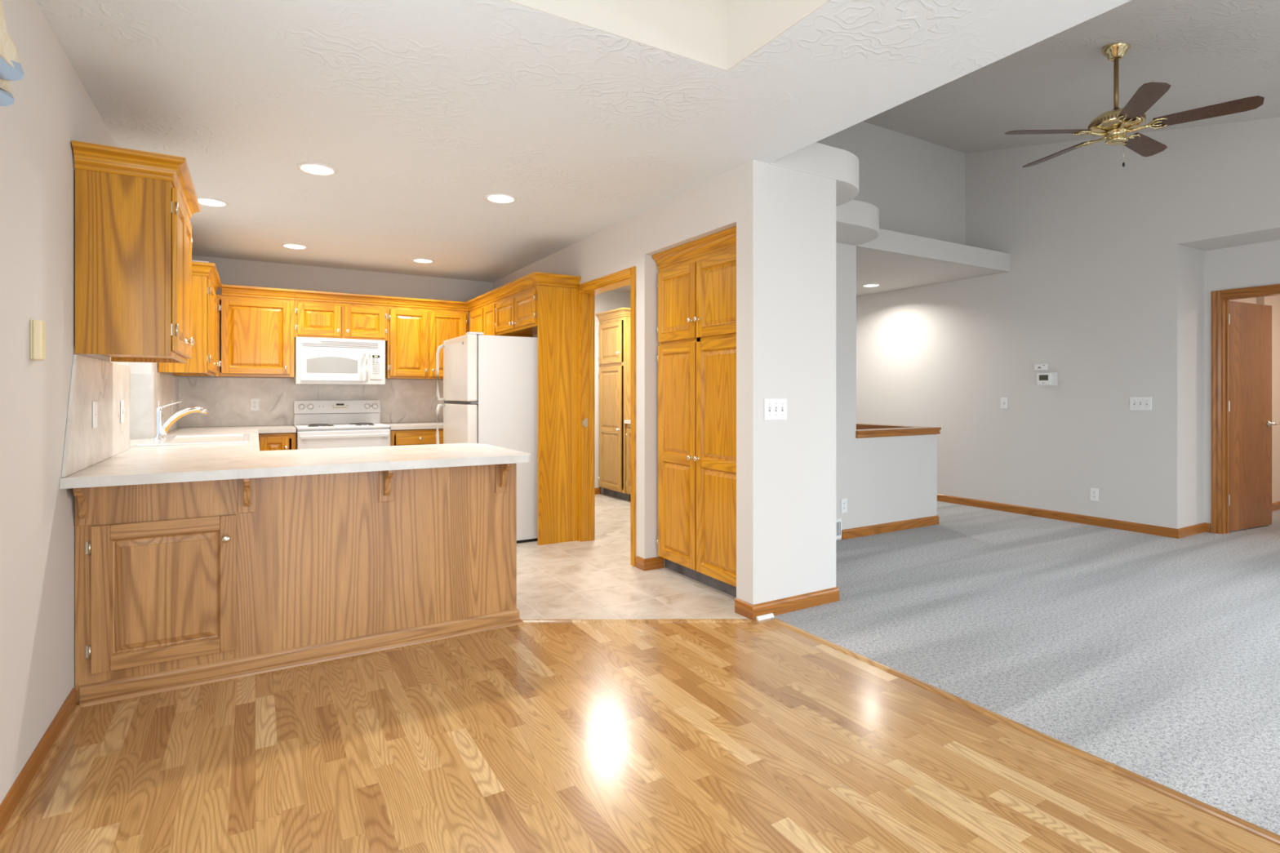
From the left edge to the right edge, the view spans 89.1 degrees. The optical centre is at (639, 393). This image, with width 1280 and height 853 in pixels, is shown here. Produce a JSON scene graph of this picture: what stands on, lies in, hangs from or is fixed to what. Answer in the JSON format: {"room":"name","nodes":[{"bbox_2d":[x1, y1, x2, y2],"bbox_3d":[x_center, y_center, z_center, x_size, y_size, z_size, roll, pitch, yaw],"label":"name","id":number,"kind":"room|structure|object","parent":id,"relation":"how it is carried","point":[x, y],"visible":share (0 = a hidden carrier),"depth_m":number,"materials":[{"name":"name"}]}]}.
{"room":"dining area","nodes":[
{"label":"dining area","id":0,"kind":"room"},
{"bbox_2d":[0,0,177,804],"bbox_3d":[-1.771,-0.024,1.677,0.200,2.448,9.690,0,0,-31],"label":"wall","id":1,"kind":"structure","parent":0,"point":[51,108],"depth_m":2.07,"materials":[{"name":"white paint"}]},
{"bbox_2d":[0,0,24,106],"bbox_3d":[-1.036,-0.824,0.691,0.120,0.368,2.045,0,0,-31],"label":"window valance","id":2,"kind":"object","parent":1,"relation":"attached to","point":[11,68],"visible":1,"depth_m":1.50,"materials":[{"name":"fabric"}]},
{"bbox_2d":[0,688,80,852],"bbox_3d":[-0.691,1.161,0.018,0.029,0.078,5.735,0,0,-31],"label":"baseboard","id":3,"kind":"structure","parent":1,"relation":"attached to","point":[9,804],"depth_m":2.01,"materials":[{"name":"brown wood"}]},
{"bbox_2d":[61,354,129,477],"bbox_3d":[-2.425,0.074,2.932,0.010,0.450,1.393,0,0,-31],"label":"backsplash","id":4,"kind":"structure","parent":1,"relation":"attached to","point":[106,383],"depth_m":2.79,"materials":[{"name":"laminate"}]},
{"bbox_2d":[92,400,97,428],"bbox_3d":[-2.311,0.087,2.757,0.007,0.115,0.070,0,0,-31],"label":"blank plate","id":5,"kind":"object","parent":4,"relation":"attached to","point":[94,402],"visible":1,"depth_m":2.73,"materials":[{"name":"white plastic"}]},
{"bbox_2d":[120,400,125,422],"bbox_3d":[-2.641,0.090,3.323,0.016,0.115,0.070,0,0,-31],"label":"light switch","id":6,"kind":"object","parent":4,"relation":"attached to","point":[122,410],"visible":1,"depth_m":3.32,"materials":[{"name":"white plastic"}]},
{"bbox_2d":[71,140,200,363],"bbox_3d":[-2.201,-0.555,2.895,0.352,0.800,0.839,0,0,-31],"label":"upper cabinet","id":7,"kind":"object","parent":1,"relation":"attached to","point":[134,209],"visible":1,"depth_m":2.58,"materials":[{"name":"brown wood"}]},
{"bbox_2d":[129,438,151,448],"bbox_3d":[-3.091,0.317,3.922,0.125,0.038,0.976,0,0,-31],"label":"trim","id":8,"kind":"structure","parent":1,"relation":"attached to","point":[133,442],"depth_m":4.10,"materials":[{"name":"laminate"}]},
{"bbox_2d":[129,373,153,439],"bbox_3d":[-3.085,0.081,3.926,0.133,0.432,0.978,0,0,-31],"label":"trim","id":9,"kind":"structure","parent":1,"relation":"attached to","point":[141,385],"depth_m":4.34,"materials":[{"name":"laminate"}]},
{"bbox_2d":[151,371,178,437],"bbox_3d":[-3.700,0.073,5.086,0.010,0.450,1.633,0,0,-31],"label":"backsplash","id":10,"kind":"structure","parent":1,"relation":"attached to","point":[166,387],"depth_m":4.99,"materials":[{"name":"laminate"}]},
{"bbox_2d":[171,400,173,413],"bbox_3d":[-3.810,0.105,5.298,0.016,0.115,0.070,0,0,-31],"label":"light switch","id":11,"kind":"object","parent":10,"relation":"attached to","point":[172,406],"visible":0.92,"depth_m":5.29,"materials":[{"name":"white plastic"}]},
{"bbox_2d":[158,261,221,376],"bbox_3d":[-3.533,-0.555,5.136,0.342,0.800,1.102,0,0,-31],"label":"upper cabinet","id":12,"kind":"object","parent":1,"relation":"attached to","point":[206,281],"visible":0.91,"depth_m":4.75,"materials":[{"name":"brown wood"}]},
{"bbox_2d":[191,260,208,262],"bbox_3d":[-3.363,-0.973,4.877,0.220,0.028,0.220,0,0,-31],"label":"box","id":13,"kind":"object","parent":12,"relation":"on","point":[192,260],"visible":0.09,"depth_m":4.81,"materials":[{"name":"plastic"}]},
{"bbox_2d":[177,255,492,427],"bbox_3d":[-2.033,-0.024,7.106,4.940,2.448,0.120,0,0,-31],"label":"wall","id":14,"kind":"structure","parent":0,"point":[230,271],"depth_m":6.47,"materials":[{"name":"white paint"}]},
{"bbox_2d":[214,284,294,377],"bbox_3d":[-3.512,-0.555,5.941,0.613,0.800,0.367,0,0,-31],"label":"upper cabinet","id":15,"kind":"object","parent":14,"relation":"attached to","point":[255,325],"visible":0.97,"depth_m":5.82,"materials":[{"name":"brown wood"}]},
{"bbox_2d":[178,377,453,427],"bbox_3d":[-2.887,0.073,6.523,2.874,0.450,0.010,0,0,-31],"label":"backsplash","id":16,"kind":"structure","parent":14,"relation":"attached to","point":[227,400],"depth_m":6.19,"materials":[{"name":"laminate"}]},
{"bbox_2d":[250,398,258,410],"bbox_3d":[-3.607,0.100,6.085,0.070,0.115,0.008,0,0,-31],"label":"wall outlet","id":17,"kind":"object","parent":16,"relation":"attached to","point":[254,402],"visible":1,"depth_m":6.08,"materials":[{"name":"white plastic"}]},
{"bbox_2d":[294,289,388,341],"bbox_3d":[-2.900,-0.740,6.303,0.808,0.430,0.367,0,0,-31],"label":"upper cabinet","id":18,"kind":"object","parent":14,"relation":"attached to","point":[317,314],"visible":0.95,"depth_m":6.16,"materials":[{"name":"brown wood"}]},
{"bbox_2d":[293,337,385,385],"bbox_3d":[-2.879,-0.306,6.243,0.768,0.428,0.482,0,0,-31],"label":"microwave","id":19,"kind":"object","parent":18,"relation":"attached to","point":[317,361],"visible":0.98,"depth_m":6.07,"materials":[{"name":"white plastic"}]},
{"bbox_2d":[385,296,468,378],"bbox_3d":[-2.207,-0.555,6.713,0.800,0.800,0.367,0,0,-31],"label":"upper cabinet","id":20,"kind":"object","parent":14,"relation":"attached to","point":[416,327],"visible":0.86,"depth_m":6.54,"materials":[{"name":"brown wood"}]},
{"bbox_2d":[492,213,637,556],"bbox_3d":[-0.783,-0.024,5.916,0.120,2.448,3.200,0,0,-31],"label":"wall","id":21,"kind":"structure","parent":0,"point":[614,249],"depth_m":4.99,"materials":[{"name":"white paint"}]},
{"bbox_2d":[466,290,527,337],"bbox_3d":[-1.444,-0.555,6.516,0.397,0.800,0.945,0,0,-31],"label":"upper cabinet","id":22,"kind":"object","parent":21,"relation":"attached to","point":[482,308],"visible":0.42,"depth_m":6.32,"materials":[{"name":"brown wood"}]},
{"bbox_2d":[491,271,581,337],"bbox_3d":[-0.925,-0.750,5.643,0.401,0.410,1.080,0,0,-31],"label":"upper cabinet","id":23,"kind":"object","parent":21,"relation":"attached to","point":[516,306],"visible":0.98,"depth_m":5.46,"materials":[{"name":"brown wood"}]},
{"bbox_2d":[577,266,635,566],"bbox_3d":[-0.226,0.156,4.959,0.137,2.088,0.951,0,0,-31],"label":"door frame","id":24,"kind":"structure","parent":21,"relation":"attached to","point":[587,291],"depth_m":5.29,"materials":[{"name":"brown wood"}]},
{"bbox_2d":[35,0,1131,293],"bbox_3d":[1.320,-1.337,3.512,7.390,0.186,9.700,0,0,-31],"label":"ceiling","id":25,"kind":"structure","parent":0,"point":[422,111],"depth_m":2.85,"materials":[{"name":"white paint"}]},
{"bbox_2d":[197,197,228,207],"bbox_3d":[-2.787,-1.244,4.218,0.196,0.008,0.196,0,0,-31],"label":"recessed light","id":26,"kind":"object","parent":25,"relation":"in","point":[209,202],"visible":0.8,"depth_m":4.22,"materials":[{"name":"white plastic"}]},
{"bbox_2d":[281,243,307,248],"bbox_3d":[-2.913,-1.244,5.481,0.196,0.008,0.196,0,0,-31],"label":"recessed light","id":27,"kind":"object","parent":25,"relation":"in","point":[291,246],"visible":1,"depth_m":5.46,"materials":[{"name":"white plastic"}]},
{"bbox_2d":[297,162,336,175],"bbox_3d":[-1.789,-1.244,3.601,0.196,0.008,0.196,0,0,-31],"label":"recessed light","id":28,"kind":"object","parent":25,"relation":"in","point":[317,169],"visible":1,"depth_m":3.60,"materials":[{"name":"white plastic"}]},
{"bbox_2d":[412,258,434,263],"bbox_3d":[-2.027,-1.244,6.075,0.196,0.008,0.196,0,0,-31],"label":"recessed light","id":29,"kind":"object","parent":25,"relation":"in","point":[418,260],"visible":1,"depth_m":6.07,"materials":[{"name":"white plastic"}]},
{"bbox_2d":[484,193,516,203],"bbox_3d":[-0.887,-1.244,4.140,0.196,0.008,0.196,0,0,-31],"label":"recessed light","id":30,"kind":"object","parent":25,"relation":"in","point":[493,197],"visible":1,"depth_m":4.13,"materials":[{"name":"white plastic"}]},
{"bbox_2d":[506,0,830,71],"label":"ceiling recess","id":31,"kind":"object","parent":25,"relation":"attached to","point":[721,34],"depth_m":2.35,"materials":[{"name":"paint"}]},
{"bbox_2d":[595,290,630,493],"bbox_3d":[0.062,-0.024,6.393,1.820,2.448,3.160,0,0,-31],"label":"wall","id":32,"kind":"structure","parent":0,"point":[608,300],"depth_m":7.78,"materials":[{"name":"white paint"}]},
{"bbox_2d":[595,487,600,494],"bbox_3d":[-0.968,1.161,7.496,1.150,0.078,0.013,0,0,-31],"label":"baseboard","id":33,"kind":"structure","parent":32,"relation":"attached to","point":[597,491],"depth_m":7.76,"materials":[{"name":"brown wood"}]},
{"bbox_2d":[516,493,747,619],"bbox_3d":[-0.925,1.200,5.175,4.880,0.001,4.530,0,0,-31],"label":"floor","id":34,"kind":"structure","parent":0,"point":[593,580],"depth_m":4.08,"materials":[{"name":"tile"}]},
{"bbox_2d":[258,432,296,450],"bbox_3d":[-3.314,0.772,5.887,0.323,0.855,0.662,0,0,-31],"label":"base cabinet","id":35,"kind":"object","parent":34,"relation":"on","point":[278,441],"visible":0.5,"depth_m":5.65,"materials":[{"name":"brown wood"}]},
{"bbox_2d":[72,462,524,707],"bbox_3d":[-1.533,0.771,3.189,1.806,0.858,0.790,0,0,-31],"label":"base cabinet","id":36,"kind":"object","parent":34,"relation":"on","point":[179,585],"visible":0.83,"depth_m":2.85,"materials":[{"name":"brown wood"}]},
{"bbox_2d":[59,425,531,488],"bbox_3d":[-2.324,0.319,4.509,1.791,0.038,4.049,0,0,-31],"label":"countertop","id":37,"kind":"structure","parent":36,"relation":"on","point":[135,465],"depth_m":2.96,"materials":[{"name":"laminate"}]},
{"bbox_2d":[153,400,208,439],"bbox_3d":[-2.984,0.166,4.230,0.291,0.244,0.068,0,0,-31],"label":"kitchen faucet","id":38,"kind":"object","parent":37,"relation":"on","point":[162,427],"visible":0.91,"depth_m":4.18,"materials":[{"name":"silver metal"}]},
{"bbox_2d":[135,433,249,446],"bbox_3d":[-2.861,0.365,4.224,0.550,0.229,0.905,0,0,-31],"label":"sink","id":39,"kind":"object","parent":37,"relation":"in","point":[176,440],"depth_m":4.44,"materials":[{"name":"ceramic"}]},
{"bbox_2d":[293,400,390,449],"bbox_3d":[-2.819,0.631,6.139,0.773,1.138,0.702,0,0,-31],"label":"range","id":40,"kind":"object","parent":34,"relation":"on","point":[318,424],"visible":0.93,"depth_m":6.17,"materials":[{"name":"white metal"}]},
{"bbox_2d":[293,422,390,430],"bbox_3d":[-2.820,0.304,6.142,0.773,0.020,0.595,0,0,-31],"label":"cooktop","id":41,"kind":"object","parent":40,"relation":"in","point":[300,426],"depth_m":6.01,"materials":[{"name":"white metal"}]},
{"bbox_2d":[390,428,443,445],"bbox_3d":[-2.139,0.772,6.582,0.830,0.855,0.662,0,0,-31],"label":"base cabinet","id":42,"kind":"object","parent":34,"relation":"on","point":[401,437],"visible":0.12,"depth_m":6.24,"materials":[{"name":"brown wood"}]},
{"bbox_2d":[382,422,443,430],"bbox_3d":[-1.996,0.319,6.682,1.185,0.038,0.644,0,0,-31],"label":"countertop","id":43,"kind":"structure","parent":42,"relation":"on","point":[421,425],"depth_m":6.31,"materials":[{"name":"laminate"}]},
{"bbox_2d":[435,331,537,542],"bbox_3d":[-1.210,0.360,5.509,0.861,1.680,0.765,0,0,-31],"label":"refrigerator","id":44,"kind":"object","parent":34,"relation":"on","point":[491,381],"visible":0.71,"depth_m":5.20,"materials":[{"name":"white metal"}]},
{"bbox_2d":[537,284,577,545],"bbox_3d":[-0.658,0.168,5.243,0.349,2.064,0.030,0,0,-31],"label":"end panel","id":45,"kind":"object","parent":34,"relation":"on","point":[557,306],"visible":1,"depth_m":5.23,"materials":[{"name":"brown wood"}]},
{"bbox_2d":[595,307,630,501],"bbox_3d":[-0.091,0.122,7.623,0.622,2.156,0.677,0,0,-31],"label":"laundry cabinet","id":46,"kind":"object","parent":34,"relation":"on","point":[614,331],"visible":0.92,"depth_m":7.46,"materials":[{"name":"brown wood"}]},
{"bbox_2d":[624,419,630,494],"bbox_3d":[0.367,0.745,6.858,0.602,0.910,1.200,0,0,-31],"label":"counter cabinet","id":47,"kind":"object","parent":34,"relation":"on","point":[627,422],"visible":0.18,"depth_m":7.17,"materials":[{"name":"brown wood"}]},
{"bbox_2d":[624,419,630,423],"bbox_3d":[0.377,0.309,6.864,0.580,0.039,1.200,0,0,-31],"label":"countertop","id":48,"kind":"structure","parent":47,"relation":"on","point":[625,421],"depth_m":7.17,"materials":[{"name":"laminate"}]},
{"bbox_2d":[521,618,751,622],"bbox_3d":[-0.020,1.195,3.426,1.208,0.010,0.036,0,0,0],"label":"trim","id":49,"kind":"structure","parent":34,"relation":"on","point":[704,620],"depth_m":3.41,"materials":[{"name":"brown wood"}]},
{"bbox_2d":[652,226,736,597],"bbox_3d":[0.522,0.126,4.143,0.452,2.148,0.965,0,0,-31],"label":"pantry cabinet","id":50,"kind":"object","parent":34,"relation":"on","point":[696,283],"visible":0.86,"depth_m":4.03,"materials":[{"name":"brown wood"}]},
{"bbox_2d":[1,618,1279,852],"bbox_3d":[0.563,1.200,0.781,2.965,0.001,5.770,0,0,-31],"label":"floor","id":51,"kind":"structure","parent":0,"point":[766,735],"depth_m":2.10,"materials":[{"name":"brown wood"}]},
{"bbox_2d":[755,613,773,621],"bbox_3d":[0.669,1.191,3.474,0.110,0.018,0.020,0,0,-31],"label":"trim","id":52,"kind":"structure","parent":51,"relation":"on","point":[758,618],"depth_m":3.47,"materials":[{"name":"white plastic"}]},
{"bbox_2d":[635,555,664,570],"bbox_3d":[0.069,1.161,4.494,0.163,0.078,0.111,0,0,-31],"label":"baseboard","id":53,"kind":"structure","parent":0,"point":[652,563],"depth_m":4.45,"materials":[{"name":"brown wood"}]},
{"bbox_2d":[637,210,665,567],"bbox_3d":[0.230,-0.024,4.598,0.520,2.448,0.100,0,0,-31],"label":"wall","id":54,"kind":"structure","parent":0,"point":[647,270],"depth_m":4.46,"materials":[{"name":"white paint"}]},
{"bbox_2d":[644,167,736,255],"bbox_3d":[0.505,-1.099,4.134,0.520,0.298,0.980,0,0,-31],"label":"wall","id":55,"kind":"structure","parent":0,"point":[708,208],"depth_m":3.94,"materials":[{"name":"white paint"}]},
{"bbox_2d":[736,159,835,604],"bbox_3d":[0.560,-0.024,4.143,0.625,2.448,1.220,0,0,-31],"label":"wall pillar","id":56,"kind":"structure","parent":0,"point":[786,218],"depth_m":3.58,"materials":[{"name":"white paint"}]},
{"bbox_2d":[764,398,786,420],"bbox_3d":[0.742,0.083,3.532,0.162,0.115,0.016,0,0,-31],"label":"light switch","id":57,"kind":"object","parent":56,"relation":"attached to","point":[774,408],"visible":1,"depth_m":3.53,"materials":[{"name":"white plastic"}]},
{"bbox_2d":[734,586,839,620],"bbox_3d":[0.886,1.161,4.346,0.734,0.078,1.882,0,0,10],"label":"baseboard","id":58,"kind":"structure","parent":56,"relation":"attached to","point":[793,603],"depth_m":3.57,"materials":[{"name":"brown wood"}]},
{"bbox_2d":[835,242,856,540],"bbox_3d":[0.326,-0.024,6.561,1.435,2.448,3.420,0,0,-31],"label":"wall","id":59,"kind":"structure","parent":0,"point":[846,254],"depth_m":5.39,"materials":[{"name":"white paint"}]},
{"bbox_2d":[835,518,841,538],"bbox_3d":[1.530,1.105,5.278,0.300,0.160,0.013,0,0,-31],"label":"air vent","id":60,"kind":"object","parent":59,"relation":"in","point":[838,522],"visible":0.31,"depth_m":5.33,"materials":[{"name":"white plastic"}]},
{"bbox_2d":[840,498,847,513],"bbox_3d":[1.688,0.925,5.375,0.070,0.115,0.008,0,0,-31],"label":"wall outlet","id":61,"kind":"object","parent":59,"relation":"attached to","point":[843,501],"visible":1,"depth_m":5.37,"materials":[{"name":"white plastic"}]},
{"bbox_2d":[817,121,965,244],"bbox_3d":[3.354,-2.115,3.060,4.310,1.370,6.850,0,0,-31],"label":"wall","id":62,"kind":"structure","parent":0,"point":[917,186],"depth_m":6.54,"materials":[{"name":"white paint"}]},
{"bbox_2d":[856,434,937,527],"bbox_3d":[1.813,0.785,6.517,1.080,0.830,1.830,0,0,-31],"label":"wall","id":63,"kind":"structure","parent":0,"point":[896,477],"depth_m":5.71,"materials":[{"name":"white paint"}]},
{"bbox_2d":[841,515,938,539],"bbox_3d":[1.747,1.161,6.471,1.268,0.078,1.843,0,0,-31],"label":"baseboard","id":64,"kind":"structure","parent":63,"relation":"attached to","point":[933,520],"depth_m":5.65,"materials":[{"name":"brown wood"}]},
{"bbox_2d":[855,423,941,438],"bbox_3d":[1.825,0.339,6.520,1.113,0.062,1.878,0,0,-31],"label":"trim","id":65,"kind":"structure","parent":63,"relation":"on","point":[863,430],"depth_m":5.79,"materials":[{"name":"brown wood"}]},
{"bbox_2d":[856,246,1007,296],"bbox_3d":[1.940,-1.242,7.464,2.253,0.001,3.290,0,0,-31],"label":"ceiling","id":66,"kind":"structure","parent":0,"point":[892,271],"depth_m":6.58,"materials":[{"name":"white paint"}]},
{"bbox_2d":[862,284,879,287],"bbox_3d":[2.639,-1.238,7.419,0.196,0.008,0.196,0,0,-31],"label":"recessed light","id":67,"kind":"object","parent":66,"relation":"in","point":[865,285],"visible":1,"depth_m":7.40,"materials":[{"name":"white plastic"}]},
{"bbox_2d":[769,501,1279,835],"bbox_3d":[4.123,1.200,5.171,7.635,0.001,9.700,0,0,-31],"label":"floor","id":68,"kind":"structure","parent":0,"point":[1153,657],"depth_m":3.26,"materials":[{"name":"grey carpet"}]},
{"bbox_2d":[772,618,1279,844],"bbox_3d":[2.014,1.195,1.250,0.036,0.010,5.100,0,0,-31],"label":"trim","id":69,"kind":"structure","parent":68,"relation":"on","point":[1253,828],"depth_m":2.19,"materials":[{"name":"brown wood"}]},
{"bbox_2d":[856,117,1279,528],"bbox_3d":[4.788,-1.071,5.506,0.650,4.542,9.800,0,0,-31],"label":"wall","id":70,"kind":"structure","parent":0,"point":[1103,287],"depth_m":6.05,"materials":[{"name":"white paint"}]},
{"bbox_2d":[1000,397,1007,408],"bbox_3d":[3.724,0.093,6.650,0.016,0.115,0.070,0,0,-31],"label":"light switch","id":71,"kind":"object","parent":70,"relation":"attached to","point":[1003,400],"visible":1,"depth_m":6.65,"materials":[{"name":"white plastic"}]},
{"bbox_2d":[1034,364,1048,370],"bbox_3d":[3.905,-0.262,6.329,0.030,0.060,0.115,0,0,-31],"label":"sensor","id":72,"kind":"object","parent":70,"relation":"attached to","point":[1037,366],"visible":1,"depth_m":6.32,"materials":[{"name":"white plastic"}]},
{"bbox_2d":[1036,372,1057,386],"bbox_3d":[3.933,-0.143,6.284,0.029,0.127,0.180,0,0,-31],"label":"thermostat","id":73,"kind":"object","parent":70,"relation":"attached to","point":[1049,379],"visible":1,"depth_m":6.27,"materials":[{"name":"white plastic"}]},
{"bbox_2d":[937,493,1210,538],"bbox_3d":[3.513,1.161,7.529,0.543,0.078,4.720,0,0,-31],"label":"baseboard","id":74,"kind":"structure","parent":70,"relation":"attached to","point":[1185,531],"depth_m":5.99,"materials":[{"name":"brown wood"}]},
{"bbox_2d":[1089,488,1098,501],"bbox_3d":[4.151,0.920,5.937,0.008,0.115,0.070,0,0,-31],"label":"wall outlet","id":75,"kind":"object","parent":70,"relation":"attached to","point":[1094,493],"visible":1,"depth_m":5.94,"materials":[{"name":"white plastic"}]},
{"bbox_2d":[1129,396,1151,410],"bbox_3d":[4.330,0.083,5.625,0.016,0.115,0.162,0,0,-31],"label":"light switch","id":76,"kind":"object","parent":70,"relation":"attached to","point":[1140,403],"visible":1,"depth_m":5.62,"materials":[{"name":"white plastic"}]},
{"bbox_2d":[862,0,1279,153],"bbox_3d":[3.427,-1.943,3.074,4.370,1.577,7.000,0,0,-31],"label":"ceiling","id":77,"kind":"structure","parent":0,"point":[1210,52],"depth_m":4.42,"materials":[{"name":"white paint"}]},
{"bbox_2d":[1004,42,1264,167],"bbox_3d":[2.928,-1.752,3.981,1.212,0.739,1.252,0,0,-31],"label":"ceiling fan","id":78,"kind":"object","parent":77,"relation":"hanging from","point":[1113,126],"visible":0.99,"depth_m":3.88,"materials":[{"name":"gold metal"}]},
{"bbox_2d":[1185,230,1279,532],"bbox_3d":[6.037,-0.064,3.515,0.530,2.528,5.100,0,0,-31],"label":"wall","id":79,"kind":"structure","parent":0,"point":[1254,260],"depth_m":5.51,"materials":[{"name":"white paint"}]},
{"bbox_2d":[1211,284,1279,533],"bbox_3d":[5.566,0.156,5.445,0.901,2.088,0.938,0,0,-31],"label":"door","id":80,"kind":"structure","parent":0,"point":[1242,424],"depth_m":5.67,"materials":[{"name":"brown wood"}]},
{"bbox_2d":[1229,294,1279,502],"bbox_3d":[6.701,-0.050,5.709,2.850,2.500,2.200,0,0,-31],"label":"wall","id":81,"kind":"structure","parent":0,"point":[1273,300],"depth_m":6.73,"materials":[{"name":"white paint"}]},
{"bbox_2d":[1271,501,1279,511],"bbox_3d":[6.168,1.161,6.513,2.730,0.078,0.073,0,0,-31],"label":"baseboard","id":82,"kind":"structure","parent":81,"relation":"attached to","point":[1275,506],"depth_m":6.71,"materials":[{"name":"brown wood"}]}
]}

